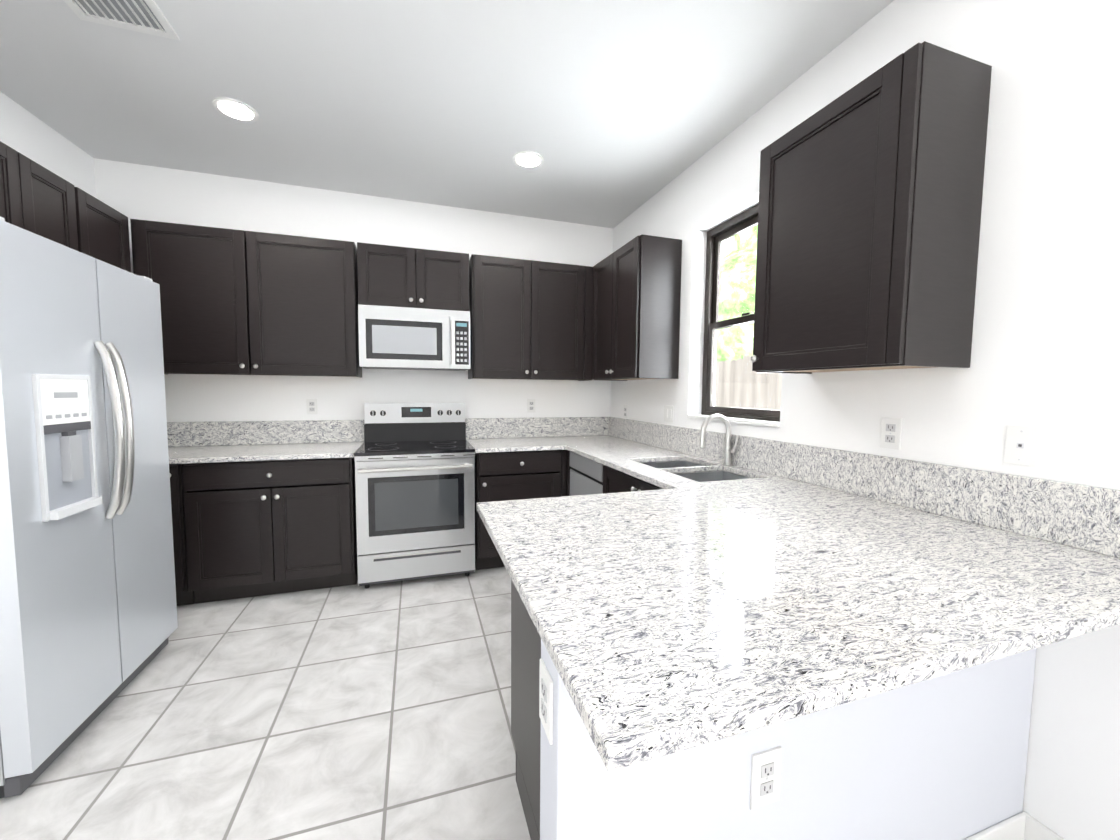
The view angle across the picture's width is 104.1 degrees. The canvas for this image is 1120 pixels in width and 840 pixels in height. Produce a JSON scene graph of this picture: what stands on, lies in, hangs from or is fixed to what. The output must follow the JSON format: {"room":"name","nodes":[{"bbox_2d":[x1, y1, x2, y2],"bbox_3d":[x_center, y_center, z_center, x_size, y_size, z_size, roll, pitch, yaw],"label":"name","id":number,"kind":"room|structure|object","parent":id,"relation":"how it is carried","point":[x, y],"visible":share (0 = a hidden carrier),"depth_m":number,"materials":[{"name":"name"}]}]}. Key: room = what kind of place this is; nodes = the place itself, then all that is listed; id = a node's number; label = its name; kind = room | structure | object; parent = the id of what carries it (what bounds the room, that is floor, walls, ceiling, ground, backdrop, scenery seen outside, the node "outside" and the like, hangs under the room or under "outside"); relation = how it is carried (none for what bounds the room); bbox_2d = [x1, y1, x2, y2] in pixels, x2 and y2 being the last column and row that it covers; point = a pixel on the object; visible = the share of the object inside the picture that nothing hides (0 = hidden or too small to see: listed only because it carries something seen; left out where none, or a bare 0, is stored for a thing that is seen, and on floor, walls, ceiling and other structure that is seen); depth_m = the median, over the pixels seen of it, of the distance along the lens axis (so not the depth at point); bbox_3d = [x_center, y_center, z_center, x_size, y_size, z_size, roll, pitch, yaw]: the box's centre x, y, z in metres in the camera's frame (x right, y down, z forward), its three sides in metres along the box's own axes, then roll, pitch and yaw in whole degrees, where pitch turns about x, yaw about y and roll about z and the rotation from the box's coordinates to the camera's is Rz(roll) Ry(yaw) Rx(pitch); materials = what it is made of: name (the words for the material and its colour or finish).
{"room":"kitchen","nodes":[
{"label":"kitchen","id":0,"kind":"room"},
{"bbox_2d":[0,91,95,197],"bbox_3d":[-2.098,-0.071,-0.139,0.200,2.780,6.320,-1,4,-18],"label":"wall","id":1,"kind":"structure","parent":0,"point":[26,133],"depth_m":2.42,"materials":[{"name":"white paint"}]},
{"bbox_2d":[0,141,31,231],"bbox_3d":[-2.434,-0.683,1.706,0.323,0.925,0.321,-1,4,-18],"label":"upper cabinet","id":2,"kind":"object","parent":1,"relation":"attached to","point":[14,209],"depth_m":1.86,"materials":[{"name":"brown wood"}]},
{"bbox_2d":[28,158,95,258],"bbox_3d":[-2.547,-0.708,2.049,0.323,0.925,0.403,-1,4,-18],"label":"upper cabinet","id":3,"kind":"object","parent":1,"relation":"attached to","point":[37,199],"depth_m":2.10,"materials":[{"name":"brown wood"}]},
{"bbox_2d":[92,196,130,272],"bbox_3d":[-2.658,-0.732,2.386,0.323,0.925,0.443,-1,4,-18],"label":"upper cabinet","id":4,"kind":"object","parent":1,"relation":"attached to","point":[110,228],"depth_m":2.45,"materials":[{"name":"brown wood"}]},
{"bbox_2d":[0,567,530,839],"bbox_3d":[-0.287,1.390,0.563,4.040,0.200,6.720,-1,4,-18],"label":"floor","id":5,"kind":"structure","parent":0,"point":[380,711],"depth_m":1.69,"materials":[{"name":"tile"}]},
{"bbox_2d":[0,216,177,797],"bbox_3d":[-2.146,0.273,1.672,0.808,1.846,0.905,-1,4,-18],"label":"refrigerator","id":6,"kind":"object","parent":5,"relation":"on","point":[88,617],"visible":1,"depth_m":1.58,"materials":[{"name":"grey metal"}]},
{"bbox_2d":[169,463,204,605],"bbox_3d":[-2.424,0.675,2.811,0.403,0.884,0.621,-1,4,-18],"label":"base cabinet","id":7,"kind":"object","parent":5,"relation":"on","point":[186,525],"depth_m":2.57,"materials":[{"name":"brown wood"}]},
{"bbox_2d":[197,456,357,602],"bbox_3d":[-1.907,0.667,2.981,0.978,0.884,0.621,-1,4,-18],"label":"base cabinet","id":8,"kind":"object","parent":5,"relation":"on","point":[244,529],"depth_m":2.72,"materials":[{"name":"brown wood"}]},
{"bbox_2d":[167,420,363,463],"bbox_3d":[-2.155,0.129,2.853,1.547,0.197,0.634,-1,4,-18],"label":"countertop","id":9,"kind":"structure","parent":8,"relation":"on","point":[218,441],"depth_m":3.08,"materials":[{"name":"white stone"}]},
{"bbox_2d":[354,403,476,588],"bbox_3d":[-1.035,0.494,3.194,0.770,1.215,0.722,-1,4,-18],"label":"range","id":10,"kind":"object","parent":5,"relation":"on","point":[415,486],"visible":1,"depth_m":2.95,"materials":[{"name":"grey metal"}]},
{"bbox_2d":[475,450,570,569],"bbox_3d":[-0.346,0.646,3.477,0.692,0.883,0.651,-1,4,-18],"label":"base cabinet","id":11,"kind":"object","parent":5,"relation":"on","point":[505,476],"visible":0.54,"depth_m":3.17,"materials":[{"name":"brown wood"}]},
{"bbox_2d":[465,418,562,452],"bbox_3d":[-0.378,0.104,3.436,0.651,0.198,0.636,-1,4,-18],"label":"countertop","id":12,"kind":"structure","parent":11,"relation":"on","point":[485,435],"depth_m":3.67,"materials":[{"name":"white stone"}]},
{"bbox_2d":[511,579,540,839],"bbox_3d":[0.287,0.795,1.394,0.785,0.883,0.655,-1,4,-18],"label":"base cabinet","id":13,"kind":"object","parent":5,"relation":"on","point":[525,665],"visible":0.06,"depth_m":1.32,"materials":[{"name":"brown wood"}]},
{"bbox_2d":[477,482,1054,770],"bbox_3d":[0.269,0.349,1.190,0.832,0.030,1.170,-1,4,-18],"label":"countertop","id":14,"kind":"structure","parent":13,"relation":"on","point":[721,586],"depth_m":0.80,"materials":[{"name":"white stone"}]},
{"bbox_2d":[569,451,604,495],"bbox_3d":[0.443,0.681,3.090,0.596,0.879,0.594,-1,4,-18],"label":"dishwasher","id":15,"kind":"object","parent":5,"relation":"on","point":[586,476],"visible":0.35,"depth_m":2.96,"materials":[{"name":"grey metal"}]},
{"bbox_2d":[603,465,662,493],"bbox_3d":[0.685,0.733,2.338,0.659,0.883,0.955,-1,4,-18],"label":"base cabinet","id":16,"kind":"object","parent":5,"relation":"on","point":[615,481],"visible":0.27,"depth_m":2.43,"materials":[{"name":"brown wood"}]},
{"bbox_2d":[545,414,1119,643],"bbox_3d":[0.654,0.218,2.405,0.662,0.508,3.250,-1,4,-18],"label":"countertop","id":17,"kind":"structure","parent":16,"relation":"on","point":[1043,550],"depth_m":1.37,"materials":[{"name":"white stone"}]},
{"bbox_2d":[699,414,738,465],"bbox_3d":[0.873,0.110,2.407,0.220,0.288,0.096,-1,4,-18],"label":"faucet","id":18,"kind":"object","parent":17,"relation":"on","point":[731,447],"depth_m":2.43,"materials":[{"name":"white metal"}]},
{"bbox_2d":[94,158,612,424],"bbox_3d":[-1.293,-0.317,3.550,4.040,2.780,0.200,-1,4,-18],"label":"wall","id":19,"kind":"structure","parent":0,"point":[144,192],"depth_m":3.30,"materials":[{"name":"white paint"}]},
{"bbox_2d":[130,219,261,374],"bbox_3d":[-2.324,-0.764,2.898,0.655,0.925,0.323,-1,4,-18],"label":"upper cabinet","id":20,"kind":"object","parent":19,"relation":"attached to","point":[237,302],"depth_m":2.76,"materials":[{"name":"brown wood"}]},
{"bbox_2d":[258,232,361,377],"bbox_3d":[-1.796,-0.772,3.071,0.709,0.925,0.323,-1,4,-18],"label":"upper cabinet","id":21,"kind":"object","parent":19,"relation":"attached to","point":[310,285],"depth_m":2.94,"materials":[{"name":"brown wood"}]},
{"bbox_2d":[306,399,317,413],"bbox_3d":[-1.855,-0.100,3.269,0.072,0.116,0.009,-1,4,-18],"label":"electrical outlet","id":22,"kind":"object","parent":19,"relation":"attached to","point":[312,406],"visible":1,"depth_m":3.27,"materials":[{"name":"white plastic"}]},
{"bbox_2d":[358,242,417,358],"bbox_3d":[-1.306,-0.779,3.232,0.461,0.925,0.323,-1,4,-18],"label":"upper cabinet","id":23,"kind":"object","parent":19,"relation":"attached to","point":[387,275],"depth_m":3.08,"materials":[{"name":"brown wood"}]},
{"bbox_2d":[418,249,485,378],"bbox_3d":[-0.862,-0.785,3.378,0.473,0.925,0.323,-1,4,-18],"label":"upper cabinet","id":24,"kind":"object","parent":19,"relation":"attached to","point":[446,280],"depth_m":3.24,"materials":[{"name":"brown wood"}]},
{"bbox_2d":[358,304,470,370],"bbox_3d":[-1.071,-0.596,3.264,0.754,0.422,0.433,-1,4,-18],"label":"microwave","id":25,"kind":"object","parent":24,"relation":"attached to","point":[400,338],"visible":1,"depth_m":3.10,"materials":[{"name":"grey metal"}]},
{"bbox_2d":[486,256,541,379],"bbox_3d":[-0.465,-0.791,3.509,0.517,0.925,0.323,-1,4,-18],"label":"upper cabinet","id":26,"kind":"object","parent":19,"relation":"attached to","point":[513,286],"depth_m":3.38,"materials":[{"name":"brown wood"}]},
{"bbox_2d":[527,399,534,412],"bbox_3d":[-0.248,-0.123,3.797,0.072,0.116,0.009,-1,4,-18],"label":"electrical outlet","id":27,"kind":"object","parent":19,"relation":"attached to","point":[530,405],"visible":1,"depth_m":3.79,"materials":[{"name":"white plastic"}]},
{"bbox_2d":[542,261,592,380],"bbox_3d":[-0.054,-0.797,3.644,0.593,0.925,0.323,-1,4,-18],"label":"upper cabinet","id":28,"kind":"object","parent":19,"relation":"attached to","point":[567,289],"depth_m":3.52,"materials":[{"name":"brown wood"}]},
{"bbox_2d":[0,0,893,227],"bbox_3d":[-0.262,-1.583,0.358,4.040,0.200,6.720,-1,4,-18],"label":"ceiling","id":29,"kind":"structure","parent":0,"point":[614,113],"depth_m":2.11,"materials":[{"name":"white paint"}]},
{"bbox_2d":[63,0,179,39],"bbox_3d":[-1.675,-1.570,1.582,0.320,0.014,0.400,-1,4,-18],"label":"ceiling vent","id":30,"kind":"object","parent":29,"relation":"in","point":[146,16],"visible":1,"depth_m":1.70,"materials":[{"name":"white plastic"}]},
{"bbox_2d":[212,97,258,121],"bbox_3d":[-1.697,-1.622,2.289,0.196,0.009,0.196,-1,4,-18],"label":"recessed light","id":31,"kind":"object","parent":29,"relation":"in","point":[235,109],"visible":1,"depth_m":2.27,"materials":[{"name":"white plastic"}]},
{"bbox_2d":[513,151,543,167],"bbox_3d":[-0.199,-1.642,2.760,0.196,0.009,0.196,-1,4,-18],"label":"recessed light","id":32,"kind":"object","parent":29,"relation":"in","point":[528,159],"visible":1,"depth_m":2.75,"materials":[{"name":"white plastic"}]},
{"bbox_2d":[540,639,1035,839],"bbox_3d":[0.670,0.818,1.107,1.463,0.882,0.120,-1,4,-18],"label":"wall","id":33,"kind":"structure","parent":0,"point":[942,757],"depth_m":1.04,"materials":[{"name":"white paint"}]},
{"bbox_2d":[539,658,552,744],"bbox_3d":[-0.029,0.554,0.865,0.009,0.124,0.078,-1,4,-18],"label":"outlet","id":34,"kind":"object","parent":33,"relation":"attached to","point":[545,698],"visible":1,"depth_m":0.85,"materials":[{"name":"white plastic"}]},
{"bbox_2d":[750,746,781,809],"bbox_3d":[0.456,0.792,0.966,0.078,0.124,0.009,-1,4,-18],"label":"outlet","id":35,"kind":"object","parent":33,"relation":"attached to","point":[765,776],"visible":1,"depth_m":0.96,"materials":[{"name":"white plastic"}]},
{"bbox_2d":[964,813,1027,839],"bbox_3d":[0.678,1.218,1.067,1.411,0.090,0.012,-1,4,-18],"label":"baseboard","id":36,"kind":"structure","parent":33,"relation":"attached to","point":[1023,825],"depth_m":1.26,"materials":[{"name":"white plastic"}]},
{"bbox_2d":[610,0,1119,839],"bbox_3d":[1.549,-0.122,1.060,0.200,2.780,6.320,-1,4,-18],"label":"wall","id":37,"kind":"structure","parent":0,"point":[1046,338],"depth_m":1.29,"materials":[{"name":"white paint"}]},
{"bbox_2d":[623,405,627,418],"bbox_3d":[0.560,-0.069,3.735,0.009,0.116,0.072,-1,4,-18],"label":"outlet","id":38,"kind":"object","parent":37,"relation":"attached to","point":[625,416],"visible":1,"depth_m":3.73,"materials":[{"name":"white plastic"}]},
{"bbox_2d":[592,234,681,380],"bbox_3d":[0.522,-0.766,3.257,0.354,0.925,0.773,-1,4,-18],"label":"upper cabinet","id":39,"kind":"object","parent":37,"relation":"attached to","point":[636,306],"visible":1,"depth_m":2.93,"materials":[{"name":"brown wood"}]},
{"bbox_2d":[167,417,1119,557],"bbox_3d":[-0.757,0.188,1.940,3.634,0.170,3.247,-1,4,-18],"label":"backsplash","id":40,"kind":"structure","parent":37,"relation":"attached to","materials":[{"name":"white stone"}]},
{"bbox_2d":[664,405,673,422],"bbox_3d":[0.769,-0.043,3.099,0.010,0.116,0.116,-1,4,-18],"label":"light switch","id":41,"kind":"object","parent":37,"relation":"attached to","point":[668,413],"visible":1,"depth_m":3.10,"materials":[{"name":"white plastic"}]},
{"bbox_2d":[687,415,779,427],"bbox_3d":[1.008,0.001,2.534,0.112,0.021,0.761,-1,4,-18],"label":"window sill","id":42,"kind":"structure","parent":37,"relation":"attached to","point":[754,422],"depth_m":2.38,"materials":[{"name":"white plastic"}]},
{"bbox_2d":[701,204,780,421],"bbox_3d":[1.093,-0.593,2.520,0.064,1.210,0.765,-1,4,-18],"label":"window","id":43,"kind":"structure","parent":37,"relation":"in","point":[731,227],"depth_m":2.77,"materials":[{"name":"brown metal"}]},
{"bbox_2d":[751,41,991,373],"bbox_3d":[1.065,-0.648,1.612,0.354,0.925,0.610,-1,4,-18],"label":"upper cabinet","id":44,"kind":"object","parent":37,"relation":"attached to","point":[870,204],"visible":1,"depth_m":1.38,"materials":[{"name":"brown wood"}]},
{"bbox_2d":[880,417,902,449],"bbox_3d":[1.248,0.050,1.649,0.009,0.116,0.072,-1,4,-18],"label":"electrical outlet","id":45,"kind":"object","parent":37,"relation":"attached to","point":[891,431],"visible":1,"depth_m":1.64,"materials":[{"name":"white plastic"}]},
{"bbox_2d":[1004,425,1039,466],"bbox_3d":[1.365,0.075,1.294,0.008,0.116,0.072,-1,4,-18],"label":"jack","id":46,"kind":"object","parent":37,"relation":"attached to","point":[1021,445],"visible":1,"depth_m":1.29,"materials":[{"name":"white plastic"}]},
{"bbox_2d":[1022,811,1064,839],"bbox_3d":[1.896,1.321,-0.282,0.016,0.090,3.344,-1,4,-18],"label":"baseboard","id":47,"kind":"structure","parent":37,"relation":"attached to","point":[1036,830],"depth_m":1.26,"materials":[{"name":"white plastic"}]},
{"label":"outside","id":48,"kind":"structure","parent":0,"visible":0},
{"bbox_2d":[721,237,731,256],"bbox_3d":[9.312,-6.005,5.774,0.050,14.000,34.000,-1,4,-18],"label":"sky","id":49,"kind":"structure","parent":48,"point":[724,243],"depth_m":15.80,"materials":[{"name":"white"}]},
{"bbox_3d":[5.074,1.063,4.882,8.750,0.050,26.000,-1,4,-18],"label":"ground","id":50,"kind":"structure","parent":48,"visible":0},
{"bbox_2d":[716,224,757,361],"bbox_3d":[6.034,-2.354,5.224,4.094,6.736,14.284,-1,4,-18],"label":"trees","id":51,"kind":"object","parent":50,"relation":"on","point":[725,336],"depth_m":8.31,"materials":[{"name":"green plant"}]},
{"bbox_2d":[714,355,781,409],"bbox_3d":[3.627,0.072,4.908,0.145,1.900,11.088,-1,4,-18],"label":"fence","id":52,"kind":"object","parent":50,"relation":"on","point":[751,397],"depth_m":6.86,"materials":[{"name":"brown wood"}]}
]}

